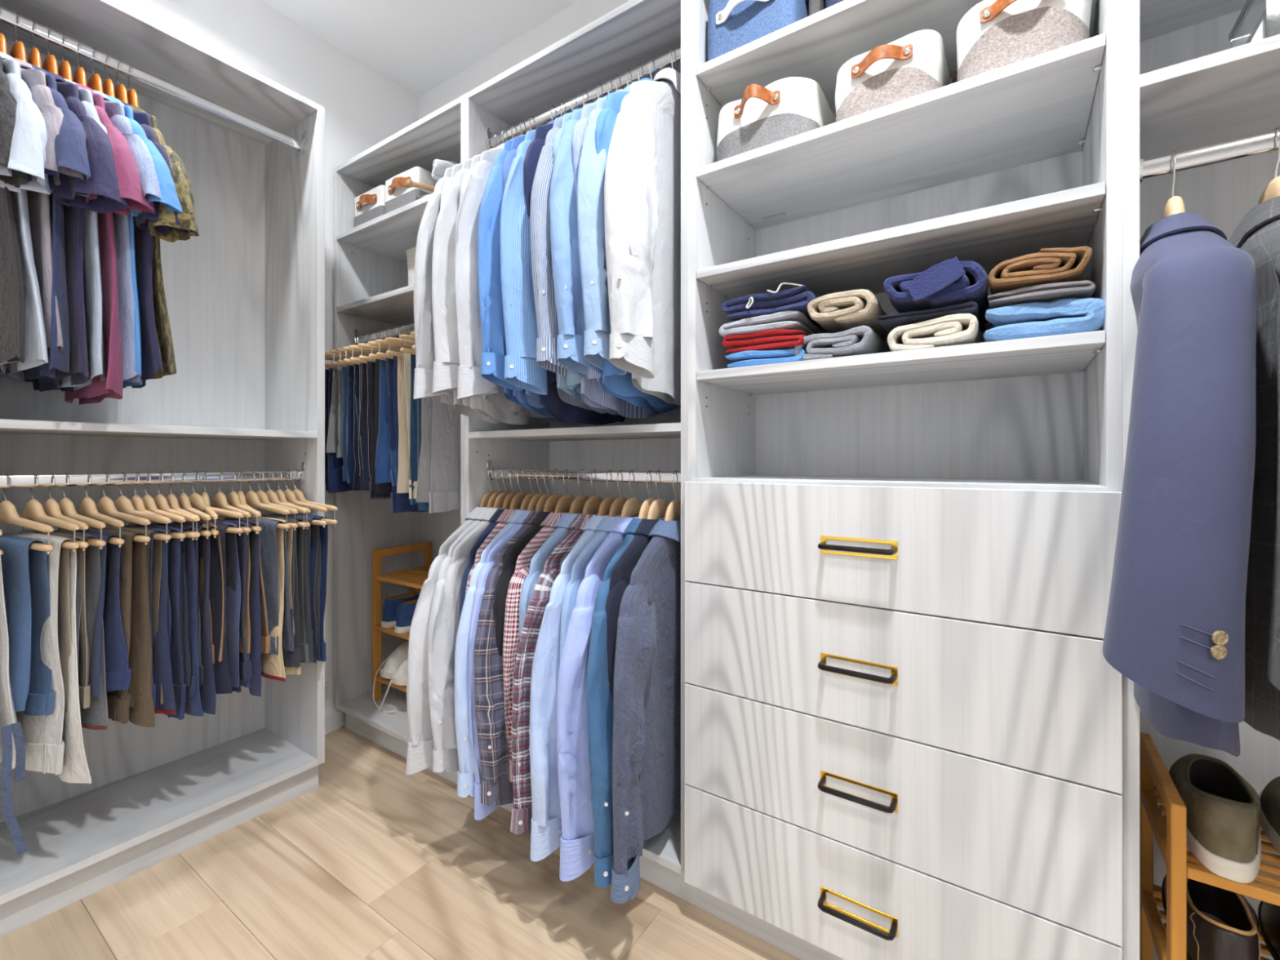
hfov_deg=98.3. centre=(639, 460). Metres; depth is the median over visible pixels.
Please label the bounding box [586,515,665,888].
shirt
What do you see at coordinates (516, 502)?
wooden hanger
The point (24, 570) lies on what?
trousers
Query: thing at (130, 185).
polo shirt
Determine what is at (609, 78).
wooden hanger
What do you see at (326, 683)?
wall outlet
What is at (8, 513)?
hanger
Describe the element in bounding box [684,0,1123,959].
drawer unit
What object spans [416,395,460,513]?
trousers
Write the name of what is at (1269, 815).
shoe
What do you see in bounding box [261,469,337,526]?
hanger
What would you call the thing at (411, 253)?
woven basket
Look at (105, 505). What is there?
hanger
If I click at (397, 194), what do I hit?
storage bin
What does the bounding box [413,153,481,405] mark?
dress shirt
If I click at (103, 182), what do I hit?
polo shirt
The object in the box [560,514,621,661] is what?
shirt
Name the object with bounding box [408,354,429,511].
jeans
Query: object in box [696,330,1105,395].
shelf
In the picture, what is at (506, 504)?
wooden hanger
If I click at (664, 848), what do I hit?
shelf
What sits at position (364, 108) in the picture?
wall
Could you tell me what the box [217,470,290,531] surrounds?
hanger
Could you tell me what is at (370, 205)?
storage bin
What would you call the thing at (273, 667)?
trousers
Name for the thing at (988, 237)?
shelf
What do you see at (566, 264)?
dress shirt
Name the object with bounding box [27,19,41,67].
wooden hanger
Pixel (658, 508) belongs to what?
wooden hanger
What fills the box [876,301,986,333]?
t-shirt
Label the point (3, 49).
wooden hanger
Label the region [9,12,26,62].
wooden hanger
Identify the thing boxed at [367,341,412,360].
hanger
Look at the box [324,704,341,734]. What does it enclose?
baseboard
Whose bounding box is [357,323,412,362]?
hanger
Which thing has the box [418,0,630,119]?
wall
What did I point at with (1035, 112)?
shelf
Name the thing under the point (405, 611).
shoe
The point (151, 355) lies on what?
t-shirt
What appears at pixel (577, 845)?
shirt
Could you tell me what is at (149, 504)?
hanger
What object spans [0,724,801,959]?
floor
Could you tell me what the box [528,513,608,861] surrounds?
shirt
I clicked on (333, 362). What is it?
hanger
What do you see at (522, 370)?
dress shirt
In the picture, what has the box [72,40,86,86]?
wooden hanger
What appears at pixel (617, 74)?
wooden hanger
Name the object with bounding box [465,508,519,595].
shirt
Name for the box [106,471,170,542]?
hanger
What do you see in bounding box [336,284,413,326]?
shelf
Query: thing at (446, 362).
dress shirt
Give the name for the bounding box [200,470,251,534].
hanger
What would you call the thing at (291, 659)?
trousers
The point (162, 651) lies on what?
trousers
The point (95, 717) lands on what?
trousers
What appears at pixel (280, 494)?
hanger
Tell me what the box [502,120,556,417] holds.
dress shirt
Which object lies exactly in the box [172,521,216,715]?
trousers
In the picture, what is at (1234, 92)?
shelf
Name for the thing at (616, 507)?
wooden hanger
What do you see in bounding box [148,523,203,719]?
trousers
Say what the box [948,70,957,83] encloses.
strap
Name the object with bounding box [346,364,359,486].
jeans
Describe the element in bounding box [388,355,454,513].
jeans
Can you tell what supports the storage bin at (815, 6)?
on the drawer unit
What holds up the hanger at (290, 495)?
hanging from the closet at (245, 295)
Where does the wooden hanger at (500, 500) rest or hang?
hanging from the closet at (636, 32)
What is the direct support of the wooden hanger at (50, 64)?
hanging from the closet at (245, 295)
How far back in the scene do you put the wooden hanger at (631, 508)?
1.42 m
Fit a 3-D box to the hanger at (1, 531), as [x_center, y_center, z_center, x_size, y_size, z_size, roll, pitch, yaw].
[-1.449,0.114,1.200,0.421,0.168,0.018,0,0,30]
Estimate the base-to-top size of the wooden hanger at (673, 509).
0.221 m
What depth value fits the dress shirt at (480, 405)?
1.52 m
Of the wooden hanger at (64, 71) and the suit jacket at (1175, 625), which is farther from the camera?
the wooden hanger at (64, 71)
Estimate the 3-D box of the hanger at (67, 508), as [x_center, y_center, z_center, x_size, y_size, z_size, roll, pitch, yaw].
[-1.368,0.114,1.319,0.421,0.168,0.018,0,0,28]
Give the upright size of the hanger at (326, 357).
0.168 m
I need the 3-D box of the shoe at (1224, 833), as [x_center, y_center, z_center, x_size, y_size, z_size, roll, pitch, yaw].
[0.925,0.541,0.894,0.106,0.108,0.291,0,0,40]
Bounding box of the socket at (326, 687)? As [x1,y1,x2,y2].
[324,686,327,697]
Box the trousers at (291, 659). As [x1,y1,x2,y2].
[260,515,314,667]
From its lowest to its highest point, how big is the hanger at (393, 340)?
0.168 m
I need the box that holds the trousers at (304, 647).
[268,514,309,662]
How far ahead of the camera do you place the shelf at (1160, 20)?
1.02 m
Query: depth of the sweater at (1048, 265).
0.91 m
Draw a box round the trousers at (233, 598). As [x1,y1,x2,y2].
[208,519,249,688]
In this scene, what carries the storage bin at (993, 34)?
on the drawer unit
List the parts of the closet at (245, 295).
panel, hanging rod, hanging rod, panel, panel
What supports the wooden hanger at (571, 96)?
hanging from the closet at (636, 32)
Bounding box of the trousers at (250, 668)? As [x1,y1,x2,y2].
[222,518,261,696]
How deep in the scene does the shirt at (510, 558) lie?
1.39 m
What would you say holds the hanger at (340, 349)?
hanging from the closet at (372, 292)
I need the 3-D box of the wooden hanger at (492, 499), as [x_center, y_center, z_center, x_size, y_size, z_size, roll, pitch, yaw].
[-0.433,0.136,1.711,0.014,0.221,0.349,0,0,27]
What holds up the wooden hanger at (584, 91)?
hanging from the closet at (636, 32)
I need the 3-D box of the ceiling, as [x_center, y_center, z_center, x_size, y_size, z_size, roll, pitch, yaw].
[-0.485,-1.645,0.251,3.445,0.100,3.275,0,0,34]
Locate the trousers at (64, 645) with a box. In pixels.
[33,530,91,712]
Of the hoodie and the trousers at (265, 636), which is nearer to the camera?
the hoodie
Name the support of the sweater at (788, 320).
on the sweater at (781, 339)
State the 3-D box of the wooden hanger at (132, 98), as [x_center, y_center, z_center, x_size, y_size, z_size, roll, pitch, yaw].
[-1.304,-0.899,1.416,0.388,0.227,0.014,0,0,35]
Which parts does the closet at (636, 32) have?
panel, panel, hanging rod, hanging rod, panel, panel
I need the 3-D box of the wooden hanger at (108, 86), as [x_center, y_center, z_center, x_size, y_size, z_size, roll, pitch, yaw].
[-1.328,-0.899,1.379,0.388,0.227,0.014,0,0,36]
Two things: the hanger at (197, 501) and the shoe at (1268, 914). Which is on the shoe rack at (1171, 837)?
the shoe at (1268, 914)
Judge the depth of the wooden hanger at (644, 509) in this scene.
1.37 m
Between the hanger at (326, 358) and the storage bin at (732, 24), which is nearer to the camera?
the storage bin at (732, 24)
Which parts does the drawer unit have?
panel, metal plate, drawer, drawer, drawer, drawer, panel, panel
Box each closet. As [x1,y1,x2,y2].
[0,0,324,937]
[333,94,464,784]
[464,0,696,905]
[1123,0,1279,959]
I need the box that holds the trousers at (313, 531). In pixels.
[275,513,320,659]
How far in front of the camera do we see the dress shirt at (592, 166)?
1.15 m
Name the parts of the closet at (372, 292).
panel, hanging rod, panel, panel, panel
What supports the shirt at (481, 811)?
hanging from the wooden hanger at (533, 502)
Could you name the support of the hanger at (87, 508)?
hanging from the closet at (245, 295)
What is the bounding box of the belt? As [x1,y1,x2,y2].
[1,721,27,855]
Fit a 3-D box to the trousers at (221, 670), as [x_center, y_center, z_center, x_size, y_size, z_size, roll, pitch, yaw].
[-1.190,0.398,1.515,0.264,0.459,0.079,0,0,24]
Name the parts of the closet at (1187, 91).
panel, hanging rod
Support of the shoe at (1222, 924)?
on the shoe rack at (1171, 837)
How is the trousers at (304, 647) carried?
hanging from the hanger at (280, 494)
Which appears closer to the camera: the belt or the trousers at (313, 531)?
the belt
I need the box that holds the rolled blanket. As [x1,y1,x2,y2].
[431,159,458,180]
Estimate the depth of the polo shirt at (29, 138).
1.12 m
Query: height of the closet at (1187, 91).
2.150 m
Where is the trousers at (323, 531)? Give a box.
[289,513,328,662]
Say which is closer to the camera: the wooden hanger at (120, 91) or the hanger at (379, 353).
the wooden hanger at (120, 91)
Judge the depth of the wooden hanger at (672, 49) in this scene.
1.35 m
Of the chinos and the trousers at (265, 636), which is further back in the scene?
the trousers at (265, 636)
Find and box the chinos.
[807,288,888,342]
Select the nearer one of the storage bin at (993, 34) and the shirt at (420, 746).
the storage bin at (993, 34)
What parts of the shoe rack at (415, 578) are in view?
post, shelf rail, shelf rail, shelf rail, rail, rail, post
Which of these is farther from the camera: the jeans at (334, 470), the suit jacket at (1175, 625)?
the jeans at (334, 470)
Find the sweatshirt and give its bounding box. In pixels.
[794,325,892,360]
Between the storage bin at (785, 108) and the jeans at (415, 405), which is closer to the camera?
the storage bin at (785, 108)
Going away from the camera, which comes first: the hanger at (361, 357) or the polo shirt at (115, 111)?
the polo shirt at (115, 111)
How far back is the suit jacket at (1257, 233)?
0.73 m
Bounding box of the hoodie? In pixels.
[721,282,827,332]
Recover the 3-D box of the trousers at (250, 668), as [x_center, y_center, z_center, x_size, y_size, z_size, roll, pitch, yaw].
[-1.141,0.406,1.570,0.251,0.475,0.072,0,0,38]
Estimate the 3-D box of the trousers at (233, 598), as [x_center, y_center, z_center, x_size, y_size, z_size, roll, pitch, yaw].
[-1.150,0.400,1.556,0.220,0.459,0.076,0,0,36]
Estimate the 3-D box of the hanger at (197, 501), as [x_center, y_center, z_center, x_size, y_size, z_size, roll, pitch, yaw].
[-1.228,0.114,1.528,0.421,0.168,0.018,0,0,24]
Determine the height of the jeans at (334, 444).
0.340 m
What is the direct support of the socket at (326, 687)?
attached to the wall outlet at (326, 683)
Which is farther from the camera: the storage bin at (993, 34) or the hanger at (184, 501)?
the hanger at (184, 501)
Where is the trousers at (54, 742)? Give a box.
[13,532,91,783]
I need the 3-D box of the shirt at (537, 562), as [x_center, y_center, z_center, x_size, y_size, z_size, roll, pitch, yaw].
[-0.152,0.491,1.540,0.103,0.697,0.525,0,0,28]
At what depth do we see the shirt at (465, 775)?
1.36 m
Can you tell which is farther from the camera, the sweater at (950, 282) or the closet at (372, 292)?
the closet at (372, 292)
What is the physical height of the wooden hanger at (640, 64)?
0.218 m
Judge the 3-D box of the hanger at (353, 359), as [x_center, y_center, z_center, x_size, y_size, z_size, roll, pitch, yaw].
[-0.840,-0.401,1.984,0.018,0.168,0.421,0,0,31]
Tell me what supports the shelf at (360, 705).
attached to the closet at (372, 292)
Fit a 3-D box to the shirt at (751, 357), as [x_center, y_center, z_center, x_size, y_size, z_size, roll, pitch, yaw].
[0.334,-0.220,1.280,0.180,0.039,0.268,0,0,34]
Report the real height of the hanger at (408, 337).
0.168 m
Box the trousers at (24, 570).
[0,534,54,715]
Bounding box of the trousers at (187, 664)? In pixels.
[161,522,203,686]
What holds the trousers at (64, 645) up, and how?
hanging from the hanger at (51, 507)
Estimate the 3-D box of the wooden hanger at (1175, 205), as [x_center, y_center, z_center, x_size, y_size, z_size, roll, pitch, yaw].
[0.828,-0.358,0.861,0.047,0.243,0.405,0,0,37]
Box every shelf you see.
[0,418,317,439]
[0,728,317,904]
[336,193,431,262]
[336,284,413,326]
[336,685,408,742]
[468,422,680,441]
[642,809,680,874]
[695,475,1106,491]
[696,0,983,119]
[696,32,1105,230]
[696,181,1105,298]
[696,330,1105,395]
[1139,0,1246,41]
[1139,34,1279,159]
[1153,943,1158,959]
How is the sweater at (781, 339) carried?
on the shirt at (751, 357)
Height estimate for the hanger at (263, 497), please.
0.168 m
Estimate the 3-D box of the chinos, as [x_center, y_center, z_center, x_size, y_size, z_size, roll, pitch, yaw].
[0.461,-0.304,1.195,0.137,0.065,0.267,0,0,34]
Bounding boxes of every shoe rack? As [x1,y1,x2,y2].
[372,542,431,701]
[1139,732,1279,959]
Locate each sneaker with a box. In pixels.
[373,640,408,712]
[391,656,408,685]
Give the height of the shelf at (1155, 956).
0.019 m
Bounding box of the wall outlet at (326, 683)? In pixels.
[324,681,328,701]
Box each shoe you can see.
[381,586,421,628]
[394,598,417,633]
[1161,861,1260,959]
[1168,753,1261,883]
[1257,900,1279,959]
[1258,776,1279,853]
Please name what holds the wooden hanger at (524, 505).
hanging from the closet at (636, 32)
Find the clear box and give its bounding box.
[1228,0,1279,48]
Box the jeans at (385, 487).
[368,359,392,493]
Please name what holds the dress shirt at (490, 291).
hanging from the wooden hanger
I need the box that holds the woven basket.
[405,246,416,285]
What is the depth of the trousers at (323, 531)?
1.68 m
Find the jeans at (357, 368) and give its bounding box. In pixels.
[352,362,369,490]
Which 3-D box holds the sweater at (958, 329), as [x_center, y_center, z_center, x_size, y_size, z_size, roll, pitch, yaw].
[0.596,-0.232,1.107,0.157,0.062,0.262,0,0,34]
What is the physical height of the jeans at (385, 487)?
0.480 m
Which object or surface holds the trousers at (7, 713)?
hanging from the hanger at (1, 531)
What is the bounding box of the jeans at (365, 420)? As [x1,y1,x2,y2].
[358,360,391,499]
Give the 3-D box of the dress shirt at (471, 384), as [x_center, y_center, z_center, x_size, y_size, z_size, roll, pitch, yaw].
[-0.312,-0.526,1.614,0.098,0.799,0.605,0,0,24]
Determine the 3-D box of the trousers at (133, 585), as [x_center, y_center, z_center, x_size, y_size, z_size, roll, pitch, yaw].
[-1.282,0.405,1.356,0.245,0.469,0.083,0,0,26]
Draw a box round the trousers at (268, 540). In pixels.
[242,516,293,654]
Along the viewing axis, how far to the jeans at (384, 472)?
1.80 m
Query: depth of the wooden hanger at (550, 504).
1.56 m
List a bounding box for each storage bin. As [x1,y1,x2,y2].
[354,185,385,226]
[384,166,438,213]
[707,0,808,61]
[715,76,835,161]
[808,0,825,16]
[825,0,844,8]
[835,29,950,122]
[955,0,1092,81]
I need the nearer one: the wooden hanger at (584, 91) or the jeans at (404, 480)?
the wooden hanger at (584, 91)
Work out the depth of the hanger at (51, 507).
1.28 m
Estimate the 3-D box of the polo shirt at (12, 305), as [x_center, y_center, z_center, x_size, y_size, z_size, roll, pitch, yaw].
[-1.443,-0.533,1.206,0.598,0.696,0.112,0,0,34]
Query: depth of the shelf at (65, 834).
1.49 m
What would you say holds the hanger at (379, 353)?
hanging from the closet at (372, 292)
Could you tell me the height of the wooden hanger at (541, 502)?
0.221 m
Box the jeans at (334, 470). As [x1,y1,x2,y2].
[324,368,360,493]
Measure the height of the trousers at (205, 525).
0.377 m
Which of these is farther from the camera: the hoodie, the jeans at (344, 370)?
the jeans at (344, 370)
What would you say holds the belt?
hanging from the closet at (245, 295)
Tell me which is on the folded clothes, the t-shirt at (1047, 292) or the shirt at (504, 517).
the t-shirt at (1047, 292)
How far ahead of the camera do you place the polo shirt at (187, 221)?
1.30 m
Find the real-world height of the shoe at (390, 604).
0.160 m
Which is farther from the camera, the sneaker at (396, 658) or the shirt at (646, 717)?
the sneaker at (396, 658)
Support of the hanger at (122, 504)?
hanging from the closet at (245, 295)
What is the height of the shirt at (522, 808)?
0.724 m
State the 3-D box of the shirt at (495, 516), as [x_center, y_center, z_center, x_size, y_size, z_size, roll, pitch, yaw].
[-0.379,0.481,1.684,0.110,0.676,0.537,0,0,20]
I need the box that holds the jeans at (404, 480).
[396,351,417,498]
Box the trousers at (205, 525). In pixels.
[197,519,226,663]
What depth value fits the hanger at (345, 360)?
1.86 m
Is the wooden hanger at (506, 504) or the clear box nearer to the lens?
the clear box
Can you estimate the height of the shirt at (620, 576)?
0.705 m
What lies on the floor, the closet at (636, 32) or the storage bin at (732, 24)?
the closet at (636, 32)
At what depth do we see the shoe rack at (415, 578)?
2.13 m
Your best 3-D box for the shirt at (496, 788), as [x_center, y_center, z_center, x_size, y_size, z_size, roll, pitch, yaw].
[-0.263,0.496,1.583,0.125,0.706,0.604,0,0,22]
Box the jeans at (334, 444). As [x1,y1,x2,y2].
[326,365,342,457]
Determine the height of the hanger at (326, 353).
0.168 m
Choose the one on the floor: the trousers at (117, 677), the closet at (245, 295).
the closet at (245, 295)
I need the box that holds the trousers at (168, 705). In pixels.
[125,524,174,709]
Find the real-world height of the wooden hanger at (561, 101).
0.218 m
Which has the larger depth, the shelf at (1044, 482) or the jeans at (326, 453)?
the jeans at (326, 453)
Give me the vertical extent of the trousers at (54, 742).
0.549 m
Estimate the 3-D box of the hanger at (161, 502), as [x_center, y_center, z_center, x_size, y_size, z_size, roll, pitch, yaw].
[-1.270,0.114,1.465,0.421,0.168,0.018,0,0,31]
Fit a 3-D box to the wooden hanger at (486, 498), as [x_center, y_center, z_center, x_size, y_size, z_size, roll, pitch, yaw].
[-0.458,0.136,1.728,0.014,0.221,0.349,0,0,29]
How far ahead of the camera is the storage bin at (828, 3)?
1.13 m
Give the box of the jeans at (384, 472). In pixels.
[374,357,396,486]
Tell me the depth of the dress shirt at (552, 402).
1.36 m
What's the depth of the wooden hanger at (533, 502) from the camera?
1.59 m
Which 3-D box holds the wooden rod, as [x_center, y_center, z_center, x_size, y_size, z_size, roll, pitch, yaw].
[-0.656,-0.941,1.956,0.317,0.028,0.028,0,0,-29]
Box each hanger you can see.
[0,4,7,59]
[0,473,53,554]
[0,528,3,555]
[1,473,79,551]
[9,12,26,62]
[18,472,88,551]
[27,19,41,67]
[31,472,106,549]
[41,26,58,80]
[56,472,124,547]
[57,33,72,83]
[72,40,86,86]
[75,471,151,544]
[86,46,102,93]
[88,471,171,542]
[102,53,115,97]
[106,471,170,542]
[114,57,128,103]
[123,471,186,541]
[127,62,138,106]
[128,471,196,540]
[150,471,199,539]
[153,471,244,535]
[177,471,211,538]
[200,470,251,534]
[201,471,218,537]
[209,470,262,533]
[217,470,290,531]
[226,470,257,533]
[231,470,297,530]
[255,469,327,527]
[257,469,306,529]
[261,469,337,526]
[265,470,311,528]
[324,331,377,368]
[324,333,368,369]
[324,334,362,360]
[329,329,384,367]
[336,328,391,365]
[342,326,398,364]
[348,324,405,364]
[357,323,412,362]
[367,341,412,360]
[375,339,413,359]
[385,337,414,357]
[399,334,415,355]
[410,332,415,351]
[480,467,497,506]
[486,467,503,507]
[493,468,511,508]
[502,468,517,508]
[509,468,527,509]
[520,468,537,510]
[527,468,545,511]
[528,115,533,130]
[535,468,553,511]
[542,468,563,511]
[545,90,586,133]
[554,468,575,512]
[560,101,564,115]
[568,469,589,513]
[570,96,579,111]
[582,469,603,514]
[596,83,601,97]
[597,469,616,515]
[606,78,614,93]
[608,469,627,516]
[614,74,623,90]
[621,469,641,517]
[626,69,630,84]
[637,63,645,80]
[638,470,655,518]
[647,470,668,519]
[648,57,657,79]
[664,470,680,520]
[670,48,678,68]
[1161,150,1185,218]
[1257,126,1279,204]
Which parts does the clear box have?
clear lid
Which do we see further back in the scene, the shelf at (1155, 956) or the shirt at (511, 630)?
the shirt at (511, 630)
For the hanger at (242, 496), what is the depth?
1.59 m
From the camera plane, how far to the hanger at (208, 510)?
1.46 m
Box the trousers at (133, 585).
[89,527,155,727]
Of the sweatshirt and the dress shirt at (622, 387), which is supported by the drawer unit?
the sweatshirt
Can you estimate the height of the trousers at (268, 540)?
0.396 m
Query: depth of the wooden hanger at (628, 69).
1.42 m
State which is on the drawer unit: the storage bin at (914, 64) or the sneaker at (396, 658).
the storage bin at (914, 64)
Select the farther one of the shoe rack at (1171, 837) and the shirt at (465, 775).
the shirt at (465, 775)
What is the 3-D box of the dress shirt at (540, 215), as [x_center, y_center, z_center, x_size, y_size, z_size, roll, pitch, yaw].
[-0.096,-0.528,1.473,0.112,0.794,0.601,0,0,24]
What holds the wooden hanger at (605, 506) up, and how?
hanging from the closet at (636, 32)
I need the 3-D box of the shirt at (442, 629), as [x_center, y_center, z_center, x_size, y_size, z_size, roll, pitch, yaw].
[-0.432,0.491,1.696,0.122,0.697,0.606,0,0,21]
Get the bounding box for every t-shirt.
[57,78,118,392]
[120,101,191,388]
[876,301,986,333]
[987,280,1095,309]
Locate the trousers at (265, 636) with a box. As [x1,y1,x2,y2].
[232,517,270,653]
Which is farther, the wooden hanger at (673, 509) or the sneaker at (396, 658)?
the sneaker at (396, 658)
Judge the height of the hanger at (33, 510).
0.168 m
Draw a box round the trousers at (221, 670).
[184,520,241,693]
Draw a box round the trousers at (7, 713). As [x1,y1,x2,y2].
[0,555,17,768]
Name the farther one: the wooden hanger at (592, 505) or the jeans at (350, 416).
the jeans at (350, 416)
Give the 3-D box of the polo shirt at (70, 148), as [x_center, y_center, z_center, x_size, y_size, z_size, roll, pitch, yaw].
[-1.382,-0.530,1.271,0.624,0.702,0.115,0,0,35]
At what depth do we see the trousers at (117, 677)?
1.29 m
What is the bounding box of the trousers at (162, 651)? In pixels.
[134,524,186,715]
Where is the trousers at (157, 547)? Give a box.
[104,525,163,707]
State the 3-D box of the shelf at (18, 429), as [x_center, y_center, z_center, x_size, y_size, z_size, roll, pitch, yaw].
[-1.345,-0.077,1.521,0.361,0.019,0.707,0,0,34]
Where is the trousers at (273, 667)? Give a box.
[250,515,301,681]
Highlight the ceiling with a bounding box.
[260,0,578,97]
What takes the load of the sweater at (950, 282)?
on the t-shirt at (889, 322)
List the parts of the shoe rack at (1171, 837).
post, rail, rail, shelf rail, rail, post, shelf rail, shelf rail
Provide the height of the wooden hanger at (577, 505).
0.221 m
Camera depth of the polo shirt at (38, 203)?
1.16 m
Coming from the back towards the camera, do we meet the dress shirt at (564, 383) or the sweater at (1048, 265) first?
the dress shirt at (564, 383)
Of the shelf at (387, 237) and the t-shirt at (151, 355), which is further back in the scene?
the shelf at (387, 237)
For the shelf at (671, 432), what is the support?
attached to the closet at (636, 32)
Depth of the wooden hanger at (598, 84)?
1.48 m
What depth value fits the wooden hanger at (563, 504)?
1.54 m
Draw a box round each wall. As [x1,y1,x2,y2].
[115,0,418,726]
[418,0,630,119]
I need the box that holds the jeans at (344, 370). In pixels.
[341,364,349,483]
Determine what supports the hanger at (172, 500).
hanging from the closet at (245, 295)
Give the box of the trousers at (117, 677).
[75,528,131,697]
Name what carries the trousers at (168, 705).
hanging from the hanger at (137, 502)
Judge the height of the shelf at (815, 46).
0.019 m
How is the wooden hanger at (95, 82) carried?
hanging from the closet at (245, 295)
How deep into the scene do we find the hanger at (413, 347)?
1.62 m
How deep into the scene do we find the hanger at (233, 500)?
1.58 m
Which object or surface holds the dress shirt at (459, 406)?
hanging from the wooden hanger
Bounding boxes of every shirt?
[0,51,50,382]
[0,55,27,373]
[4,57,84,351]
[22,65,97,383]
[32,71,128,391]
[64,82,155,404]
[93,89,167,382]
[103,95,182,386]
[123,105,199,388]
[405,506,486,774]
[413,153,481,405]
[426,507,493,772]
[431,142,504,407]
[440,147,522,427]
[444,507,497,624]
[454,134,550,417]
[454,508,527,797]
[457,507,509,626]
[459,138,564,426]
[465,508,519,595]
[468,510,531,820]
[474,510,542,805]
[477,124,547,417]
[493,511,554,656]
[500,115,563,408]
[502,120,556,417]
[502,511,568,782]
[510,512,597,834]
[519,511,582,636]
[524,111,625,425]
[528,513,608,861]
[529,102,593,410]
[549,94,607,399]
[552,99,608,413]
[556,515,638,881]
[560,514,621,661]
[572,88,662,418]
[577,84,631,399]
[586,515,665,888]
[595,77,680,413]
[604,67,680,405]
[605,518,664,780]
[610,517,680,903]
[725,347,807,368]
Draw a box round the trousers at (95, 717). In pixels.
[52,529,107,729]
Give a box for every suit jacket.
[1102,212,1257,756]
[1227,195,1279,740]
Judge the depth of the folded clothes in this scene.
0.91 m
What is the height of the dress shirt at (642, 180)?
0.790 m
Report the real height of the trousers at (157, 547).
0.448 m
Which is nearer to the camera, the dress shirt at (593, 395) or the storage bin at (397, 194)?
the dress shirt at (593, 395)
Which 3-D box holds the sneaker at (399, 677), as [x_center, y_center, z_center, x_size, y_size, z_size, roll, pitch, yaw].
[-0.804,0.752,2.127,0.116,0.156,0.291,0,0,41]
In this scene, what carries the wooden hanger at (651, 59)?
hanging from the closet at (636, 32)
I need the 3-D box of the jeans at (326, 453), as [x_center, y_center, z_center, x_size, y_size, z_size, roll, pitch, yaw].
[-1.086,-0.117,2.099,0.088,0.460,0.245,0,0,34]
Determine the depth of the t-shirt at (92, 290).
1.22 m
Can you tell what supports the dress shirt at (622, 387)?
hanging from the wooden hanger at (651, 59)
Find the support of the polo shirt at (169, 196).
hanging from the closet at (245, 295)
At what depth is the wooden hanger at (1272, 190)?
0.79 m
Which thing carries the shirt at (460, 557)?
hanging from the wooden hanger at (500, 500)
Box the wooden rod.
[405,178,435,191]
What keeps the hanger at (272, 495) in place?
hanging from the closet at (245, 295)
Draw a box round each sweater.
[718,310,828,337]
[722,328,809,354]
[883,256,989,323]
[887,313,985,351]
[987,246,1092,294]
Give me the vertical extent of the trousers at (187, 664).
0.422 m
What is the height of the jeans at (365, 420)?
0.479 m
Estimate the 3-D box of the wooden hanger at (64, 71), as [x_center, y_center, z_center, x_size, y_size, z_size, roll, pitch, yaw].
[-1.371,-0.899,1.316,0.388,0.227,0.014,0,0,33]
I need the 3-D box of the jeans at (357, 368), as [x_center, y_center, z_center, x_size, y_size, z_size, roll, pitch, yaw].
[-0.910,-0.112,1.979,0.094,0.470,0.237,0,0,30]
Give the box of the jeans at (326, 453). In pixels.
[324,406,360,491]
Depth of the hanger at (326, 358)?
2.05 m
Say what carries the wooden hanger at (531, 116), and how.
hanging from the closet at (636, 32)

